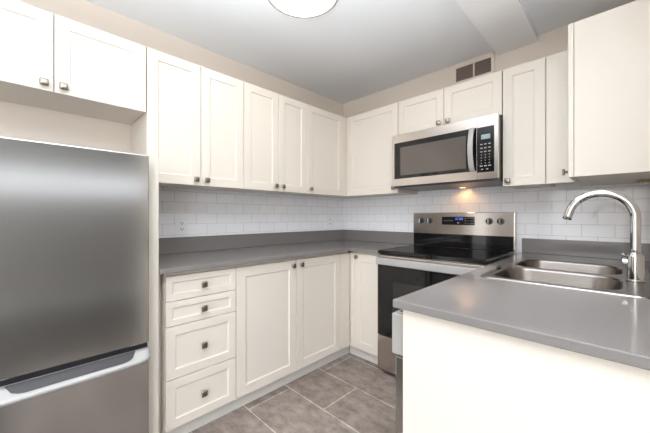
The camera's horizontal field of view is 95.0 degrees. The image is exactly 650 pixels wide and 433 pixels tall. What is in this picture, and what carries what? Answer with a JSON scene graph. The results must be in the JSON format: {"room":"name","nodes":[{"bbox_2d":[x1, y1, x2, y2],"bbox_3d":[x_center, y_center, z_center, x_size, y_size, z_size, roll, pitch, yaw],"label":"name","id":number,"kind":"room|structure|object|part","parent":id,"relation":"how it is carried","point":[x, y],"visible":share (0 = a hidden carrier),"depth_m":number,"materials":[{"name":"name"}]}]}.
{"room":"kitchen","nodes":[
{"label":"kitchen","id":0,"kind":"room"},
{"bbox_2d":[0,0,342,152],"bbox_3d":[-1.770,-0.049,1.457,0.100,2.440,5.700,0,0,45],"label":"wall","id":1,"kind":"structure","parent":0,"point":[19,121],"depth_m":1.82,"materials":[{"name":"beige paint"}]},
{"bbox_2d":[0,0,145,124],"bbox_3d":[-1.381,-0.766,1.507,0.375,0.369,0.764,0,0,45],"label":"upper cabinet","id":2,"kind":"object","parent":1,"relation":"attached to","point":[56,62],"visible":1,"depth_m":1.46,"materials":[{"name":"beige paint"}]},
{"bbox_3d":[-1.410,-0.766,1.265,0.020,0.369,0.379,0,0,45],"label":"door","id":3,"kind":"part","parent":2,"relation":"part of","materials":[{"name":"beige paint"}]},
{"bbox_3d":[-1.282,-0.613,1.360,0.027,0.032,0.032,0,0,45],"label":"knob","id":4,"kind":"part","parent":2,"relation":"part of","materials":[{"name":"silver metal"}]},
{"bbox_3d":[-1.234,-0.613,1.408,0.027,0.032,0.032,0,0,45],"label":"knob","id":5,"kind":"part","parent":2,"relation":"part of","materials":[{"name":"silver metal"}]},
{"bbox_3d":[-1.140,-0.766,1.536,0.020,0.369,0.379,0,0,45],"label":"door","id":6,"kind":"part","parent":2,"relation":"part of","materials":[{"name":"beige paint"}]},
{"bbox_2d":[176,218,186,234],"bbox_3d":[-1.019,0.070,2.120,0.009,0.116,0.072,0,0,45],"label":"wall outlet","id":7,"kind":"object","parent":1,"relation":"attached to","point":[181,223],"visible":1,"depth_m":2.12,"materials":[{"name":"white plastic"}]},
{"bbox_2d":[132,47,243,190],"bbox_3d":[-0.894,-0.572,1.990,0.367,0.756,0.603,0,0,45],"label":"upper cabinet","id":8,"kind":"object","parent":1,"relation":"attached to","point":[193,119],"visible":0.97,"depth_m":1.84,"materials":[{"name":"beige paint"}]},
{"bbox_3d":[-0.896,-0.572,1.780,0.020,0.756,0.300,0,0,45],"label":"door","id":9,"kind":"part","parent":8,"relation":"part of","materials":[{"name":"beige paint"}]},
{"bbox_3d":[-0.797,-0.231,1.846,0.027,0.032,0.032,0,0,45],"label":"knob","id":10,"kind":"part","parent":8,"relation":"part of","materials":[{"name":"silver metal"}]},
{"bbox_3d":[-0.683,-0.572,1.994,0.020,0.756,0.298,0,0,45],"label":"door","id":11,"kind":"part","parent":8,"relation":"part of","materials":[{"name":"beige paint"}]},
{"bbox_2d":[159,187,342,237],"bbox_3d":[-0.522,0.021,2.631,0.008,0.500,2.075,0,0,45],"label":"backsplash","id":12,"kind":"structure","parent":1,"relation":"attached to","point":[207,212],"depth_m":2.46,"materials":[{"name":"tile"}]},
{"bbox_2d":[224,82,306,194],"bbox_3d":[-0.471,-0.572,2.414,0.367,0.756,0.591,0,0,45],"label":"upper cabinet","id":13,"kind":"object","parent":1,"relation":"attached to","point":[275,124],"visible":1,"depth_m":2.28,"materials":[{"name":"beige paint"}]},
{"bbox_3d":[-0.470,-0.572,2.207,0.020,0.756,0.297,0,0,45],"label":"door","id":14,"kind":"part","parent":13,"relation":"part of","materials":[{"name":"beige paint"}]},
{"bbox_3d":[-0.261,-0.572,2.417,0.020,0.756,0.289,0,0,45],"label":"door","id":15,"kind":"part","parent":13,"relation":"part of","materials":[{"name":"beige paint"}]},
{"bbox_2d":[286,104,364,198],"bbox_3d":[0.038,-0.572,2.924,0.367,0.756,0.847,0,0,45],"label":"upper cabinet","id":16,"kind":"object","parent":1,"relation":"attached to","point":[326,131],"visible":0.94,"depth_m":2.69,"materials":[{"name":"beige paint"}]},
{"bbox_3d":[0.003,-0.572,2.682,0.020,0.756,0.452,0,0,45],"label":"door","id":17,"kind":"part","parent":16,"relation":"part of","materials":[{"name":"beige paint"}]},
{"bbox_2d":[327,216,331,226],"bbox_3d":[0.053,0.053,3.195,0.009,0.116,0.072,0,0,45],"label":"wall outlet","id":18,"kind":"object","parent":1,"relation":"attached to","point":[329,218],"visible":1,"depth_m":3.18,"materials":[{"name":"white plastic"}]},
{"bbox_2d":[189,346,395,432],"bbox_3d":[0.150,1.221,1.646,2.550,0.100,2.720,0,0,45],"label":"floor","id":19,"kind":"structure","parent":0,"point":[349,393],"depth_m":1.84,"materials":[{"name":"tile"}]},
{"bbox_2d":[0,136,158,432],"bbox_3d":[-1.211,0.445,1.380,0.778,1.452,0.661,0,0,45],"label":"refrigerator","id":20,"kind":"object","parent":19,"relation":"on","point":[75,355],"depth_m":1.17,"materials":[{"name":"grey metal"}]},
{"bbox_3d":[-1.025,0.847,1.152,0.055,0.497,0.600,0,0,45],"label":"freezer drawer","id":21,"kind":"part","parent":20,"relation":"part of","materials":[{"name":"silver metal"}]},
{"bbox_3d":[-0.983,0.612,1.110,0.072,0.050,0.598,0,0,45],"label":"handle","id":22,"kind":"part","parent":20,"relation":"part of","materials":[{"name":"silver metal"}]},
{"bbox_3d":[-1.046,0.445,1.647,0.635,1.452,0.050,0,0,45],"label":"refrigerator end panel","id":23,"kind":"part","parent":20,"relation":"part of","materials":[{"name":"white wood"}]},
{"bbox_2d":[159,274,160,432],"bbox_3d":[-1.037,0.727,1.699,0.515,0.888,0.036,0,0,45],"label":"filler panel","id":24,"kind":"object","parent":19,"relation":"on","point":[159,274],"visible":0.02,"depth_m":1.52,"materials":[{"name":"beige paint"}]},
{"bbox_2d":[161,265,235,432],"bbox_3d":[-0.869,0.727,1.829,0.645,0.888,0.385,0,0,45],"label":"base cabinet","id":25,"kind":"object","parent":19,"relation":"on","point":[198,307],"visible":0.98,"depth_m":1.60,"materials":[{"name":"beige paint"}]},
{"bbox_3d":[-0.667,0.954,1.628,0.020,0.248,0.382,0,0,45],"label":"drawer","id":26,"kind":"part","parent":25,"relation":"part of","materials":[{"name":"beige paint"}]},
{"bbox_3d":[-0.667,0.693,1.628,0.020,0.266,0.382,0,0,45],"label":"drawer","id":27,"kind":"part","parent":25,"relation":"part of","materials":[{"name":"beige paint"}]},
{"bbox_3d":[-0.667,0.495,1.628,0.020,0.124,0.382,0,0,45],"label":"drawer","id":28,"kind":"part","parent":25,"relation":"part of","materials":[{"name":"beige paint"}]},
{"bbox_3d":[-0.667,0.366,1.628,0.020,0.127,0.382,0,0,45],"label":"drawer","id":29,"kind":"part","parent":25,"relation":"part of","materials":[{"name":"beige paint"}]},
{"bbox_3d":[-0.652,0.954,1.609,0.027,0.032,0.032,0,0,45],"label":"knob","id":30,"kind":"part","parent":25,"relation":"part of","materials":[{"name":"silver metal"}]},
{"bbox_3d":[-0.652,0.694,1.609,0.027,0.032,0.032,0,0,45],"label":"knob","id":31,"kind":"part","parent":25,"relation":"part of","materials":[{"name":"silver metal"}]},
{"bbox_3d":[-0.652,0.495,1.609,0.027,0.032,0.032,0,0,45],"label":"knob","id":32,"kind":"part","parent":25,"relation":"part of","materials":[{"name":"silver metal"}]},
{"bbox_3d":[-0.652,0.366,1.609,0.027,0.032,0.032,0,0,45],"label":"knob","id":33,"kind":"part","parent":25,"relation":"part of","materials":[{"name":"silver metal"}]},
{"bbox_2d":[232,251,349,410],"bbox_3d":[-0.350,0.727,2.350,0.645,0.888,1.082,0,0,45],"label":"base cabinet","id":34,"kind":"object","parent":19,"relation":"on","point":[293,314],"visible":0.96,"depth_m":2.04,"materials":[{"name":"beige paint"}]},
{"bbox_3d":[-0.368,0.691,1.927,0.020,0.776,0.457,0,0,45],"label":"door","id":35,"kind":"part","parent":34,"relation":"part of","materials":[{"name":"beige paint"}]},
{"bbox_2d":[159,229,413,274],"bbox_3d":[-0.200,0.214,2.302,0.911,0.136,2.068,0,0,45],"label":"countertop","id":36,"kind":"structure","parent":34,"relation":"on","point":[176,254],"depth_m":2.32,"materials":[{"name":"grey stone"}]},
{"bbox_3d":[-0.043,0.691,2.252,0.020,0.776,0.455,0,0,45],"label":"door","id":37,"kind":"part","parent":34,"relation":"part of","materials":[{"name":"beige paint"}]},
{"bbox_2d":[350,251,377,364],"bbox_3d":[0.507,0.727,2.612,0.346,0.888,0.645,0,0,45],"label":"base cabinet","id":38,"kind":"object","parent":19,"relation":"on","point":[363,266],"visible":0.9,"depth_m":2.40,"materials":[{"name":"beige paint"}]},
{"bbox_2d":[392,309,402,432],"bbox_3d":[0.592,0.740,0.913,0.612,0.862,0.450,0,0,45],"label":"dishwasher","id":39,"kind":"object","parent":19,"relation":"on","point":[397,317],"visible":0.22,"depth_m":0.95,"materials":[{"name":"grey plastic"}]},
{"bbox_3d":[0.394,0.378,1.111,0.052,0.131,0.450,0,0,45],"label":"control panel","id":40,"kind":"part","parent":39,"relation":"part of","materials":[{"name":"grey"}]},
{"bbox_3d":[0.399,0.751,1.106,0.038,0.609,0.450,0,0,45],"label":"door","id":41,"kind":"part","parent":39,"relation":"part of","materials":[{"name":"silver metal"}]},
{"bbox_2d":[376,212,516,375],"bbox_3d":[0.874,0.569,2.193,0.786,1.203,0.673,0,0,45],"label":"range","id":42,"kind":"object","parent":19,"relation":"on","point":[403,270],"visible":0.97,"depth_m":2.18,"materials":[{"name":"silver metal"}]},
{"bbox_3d":[0.674,1.011,1.991,0.754,0.250,0.036,0,0,45],"label":"storage drawer","id":43,"kind":"part","parent":42,"relation":"part of","materials":[{"name":"silver metal"}]},
{"bbox_3d":[0.659,0.618,1.976,0.738,0.518,0.002,0,0,45],"label":"door glass","id":44,"kind":"part","parent":42,"relation":"part of","materials":[{"name":"black glass"}]},
{"bbox_3d":[0.649,0.328,1.966,0.738,0.052,0.033,0,0,45],"label":"door handle","id":45,"kind":"part","parent":42,"relation":"part of","materials":[{"name":"silver metal"}]},
{"bbox_3d":[0.674,0.584,1.990,0.754,0.594,0.038,0,0,45],"label":"oven door","id":46,"kind":"part","parent":42,"relation":"part of","materials":[{"name":"silver metal"}]},
{"bbox_2d":[378,245,512,264],"bbox_3d":[0.872,0.267,2.189,0.762,0.029,0.572,0,0,45],"label":"cooktop","id":47,"kind":"object","parent":42,"relation":"in","point":[442,254],"depth_m":2.08,"materials":[{"name":"black glass"}]},
{"bbox_3d":[1.067,0.198,2.386,0.771,0.108,0.004,0,0,45],"label":"panel","id":48,"kind":"part","parent":42,"relation":"part of","materials":[{"name":"black glass"}]},
{"bbox_3d":[1.273,0.036,2.165,0.048,0.048,0.025,0,0,45],"label":"control knob","id":49,"kind":"part","parent":42,"relation":"part of","materials":[{"name":"black plastic"}]},
{"bbox_2d":[403,310,649,432],"bbox_3d":[0.470,0.727,0.703,0.632,0.888,0.018,0,0,45],"label":"peninsula end panel","id":50,"kind":"object","parent":19,"relation":"on","point":[458,378],"visible":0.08,"depth_m":0.72,"materials":[{"name":"beige paint"}]},
{"bbox_3d":[1.211,0.727,1.473,0.667,0.888,1.208,0,0,45],"label":"base cabinet","id":51,"kind":"object","parent":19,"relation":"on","visible":0},
{"bbox_2d":[393,238,649,370],"bbox_3d":[1.047,0.218,1.303,0.662,0.127,1.721,0,0,45],"label":"countertop","id":52,"kind":"structure","parent":51,"relation":"on","point":[615,328],"depth_m":0.84,"materials":[{"name":"grey stone"}]},
{"bbox_2d":[480,258,649,298],"bbox_3d":[1.118,0.341,1.369,0.527,0.177,0.794,0,0,45],"label":"double sink","id":53,"kind":"object","parent":52,"relation":"in","point":[600,278],"visible":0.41,"depth_m":1.37,"materials":[{"name":"silver metal"}]},
{"bbox_3d":[0.961,0.341,1.253,0.414,0.177,0.345,0,0,45],"label":"bowl","id":54,"kind":"part","parent":53,"relation":"part of","materials":[{"name":"silver metal"}]},
{"bbox_3d":[1.230,0.341,1.523,0.414,0.177,0.345,0,0,45],"label":"bowl","id":55,"kind":"part","parent":53,"relation":"part of","materials":[{"name":"silver metal"}]},
{"bbox_2d":[563,189,645,282],"bbox_3d":[1.137,0.070,1.227,0.250,0.364,0.054,0,0,45],"label":"faucet","id":56,"kind":"object","parent":52,"relation":"on","point":[634,261],"visible":1,"depth_m":1.16,"materials":[{"name":"silver metal"}]},
{"bbox_3d":[1.133,0.020,1.231,0.239,0.264,0.031,0,0,45],"label":"spout","id":57,"kind":"part","parent":56,"relation":"part of","materials":[{"name":"silver metal"}]},
{"bbox_2d":[86,0,635,103],"bbox_3d":[-0.141,-1.319,-0.168,4.700,0.100,5.700,0,0,45],"label":"ceiling","id":58,"kind":"structure","parent":0,"point":[355,50],"depth_m":2.07,"materials":[{"name":"white paint"}]},
{"bbox_2d":[268,0,337,18],"bbox_3d":[-0.125,-1.230,1.640,0.414,0.078,0.414,0,0,45],"label":"ceiling light","id":59,"kind":"object","parent":58,"relation":"attached to","point":[304,9],"visible":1,"depth_m":1.71,"materials":[{"name":"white glass"}]},
{"bbox_2d":[455,0,537,54],"bbox_3d":[-0.538,-1.247,0.228,0.254,0.045,5.500,0,0,45],"label":"ceiling beam","id":60,"kind":"structure","parent":58,"relation":"attached to","point":[506,25],"depth_m":1.88,"materials":[{"name":"white paint"}]},
{"bbox_2d":[343,25,567,254],"bbox_3d":[1.872,-0.049,1.779,4.600,2.440,0.100,0,0,45],"label":"wall","id":61,"kind":"structure","parent":0,"point":[555,41],"depth_m":2.56,"materials":[{"name":"beige paint"}]},
{"bbox_2d":[347,102,417,196],"bbox_3d":[0.518,-0.572,2.786,0.559,0.756,0.367,0,0,45],"label":"upper cabinet","id":62,"kind":"object","parent":61,"relation":"attached to","point":[370,133],"visible":0.8,"depth_m":2.67,"materials":[{"name":"beige paint"}]},
{"bbox_3d":[0.422,-0.572,2.675,0.537,0.756,0.020,0,0,45],"label":"door","id":63,"kind":"part","parent":62,"relation":"part of","materials":[{"name":"beige paint"}]},
{"bbox_2d":[398,70,502,134],"bbox_3d":[0.992,-0.806,2.318,0.765,0.289,0.375,0,0,45],"label":"upper cabinet","id":64,"kind":"object","parent":61,"relation":"attached to","point":[481,96],"visible":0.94,"depth_m":2.15,"materials":[{"name":"beige paint"}]},
{"bbox_3d":[0.751,-0.806,2.347,0.380,0.289,0.020,0,0,45],"label":"door","id":65,"kind":"part","parent":64,"relation":"part of","materials":[{"name":"beige paint"}]},
{"bbox_2d":[392,113,502,190],"bbox_3d":[0.946,-0.440,2.271,0.766,0.425,0.481,0,0,45],"label":"microwave","id":66,"kind":"object","parent":64,"relation":"attached to","point":[468,153],"visible":0.98,"depth_m":2.09,"materials":[{"name":"silver metal"}]},
{"bbox_3d":[0.781,-0.446,2.195,0.641,0.408,0.028,0,0,45],"label":"door","id":67,"kind":"part","parent":66,"relation":"part of","materials":[{"name":"silver metal"}]},
{"bbox_3d":[0.777,-0.442,2.177,0.620,0.285,0.002,0,0,45],"label":"door glass","id":68,"kind":"part","parent":66,"relation":"part of","materials":[{"name":"black glass"}]},
{"bbox_3d":[0.971,-0.234,2.296,0.758,0.012,0.400,0,0,45],"label":"plate","id":69,"kind":"part","parent":66,"relation":"part of","materials":[{"name":"grey metal"}]},
{"bbox_3d":[0.961,-0.443,1.956,0.033,0.285,0.056,0,0,45],"label":"handle","id":70,"kind":"part","parent":66,"relation":"part of","materials":[{"name":"silver metal"}]},
{"bbox_3d":[1.035,-0.434,1.920,0.100,0.293,0.002,0,0,45],"label":"control panel","id":71,"kind":"part","parent":66,"relation":"part of","materials":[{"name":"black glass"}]},
{"bbox_3d":[1.053,-0.446,1.924,0.123,0.408,0.028,0,0,45],"label":"control frame","id":72,"kind":"part","parent":66,"relation":"part of","materials":[{"name":"silver metal"}]},
{"bbox_3d":[1.022,-0.806,2.076,0.380,0.289,0.020,0,0,45],"label":"door","id":73,"kind":"part","parent":64,"relation":"part of","materials":[{"name":"beige paint"}]},
{"bbox_2d":[453,53,494,84],"bbox_3d":[1.185,-1.172,2.387,0.310,0.156,0.008,0,0,45],"label":"air vent","id":74,"kind":"object","parent":61,"relation":"in","point":[485,65],"visible":0.96,"depth_m":2.38,"materials":[{"name":"beige metal"}]},
{"bbox_2d":[343,181,649,253],"bbox_3d":[1.052,0.011,2.520,2.377,0.520,0.008,0,0,45],"label":"backsplash","id":75,"kind":"structure","parent":61,"relation":"attached to","point":[540,211],"depth_m":2.12,"materials":[{"name":"tile"}]},
{"bbox_2d":[503,57,554,188],"bbox_3d":[1.343,-0.572,1.963,0.227,0.756,0.367,0,0,45],"label":"upper cabinet","id":76,"kind":"object","parent":61,"relation":"attached to","point":[524,85],"visible":0.98,"depth_m":1.85,"materials":[{"name":"beige paint"}]},
{"bbox_2d":[546,0,649,185],"bbox_3d":[1.498,-0.572,1.621,0.471,0.756,0.626,0,0,45],"label":"upper cabinet","id":77,"kind":"object","parent":61,"relation":"attached to","point":[598,88],"visible":1,"depth_m":1.39,"materials":[{"name":"beige paint"}]},
{"bbox_3d":[1.368,-0.572,1.732,0.129,0.756,0.019,0,0,45],"label":"filler panel","id":78,"kind":"part","parent":77,"relation":"part of","materials":[{"name":"beige paint"}]},
{"bbox_3d":[1.305,-0.572,1.562,0.021,0.756,0.270,0,0,45],"label":"door","id":79,"kind":"part","parent":77,"relation":"part of","materials":[{"name":"beige paint"}]},
{"bbox_2d":[637,180,649,183],"bbox_3d":[1.716,-0.185,1.574,0.090,0.017,0.060,0,0,45],"label":"light","id":80,"kind":"object","parent":77,"relation":"attached to","point":[638,181],"visible":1,"depth_m":1.57,"materials":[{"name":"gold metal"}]}
]}

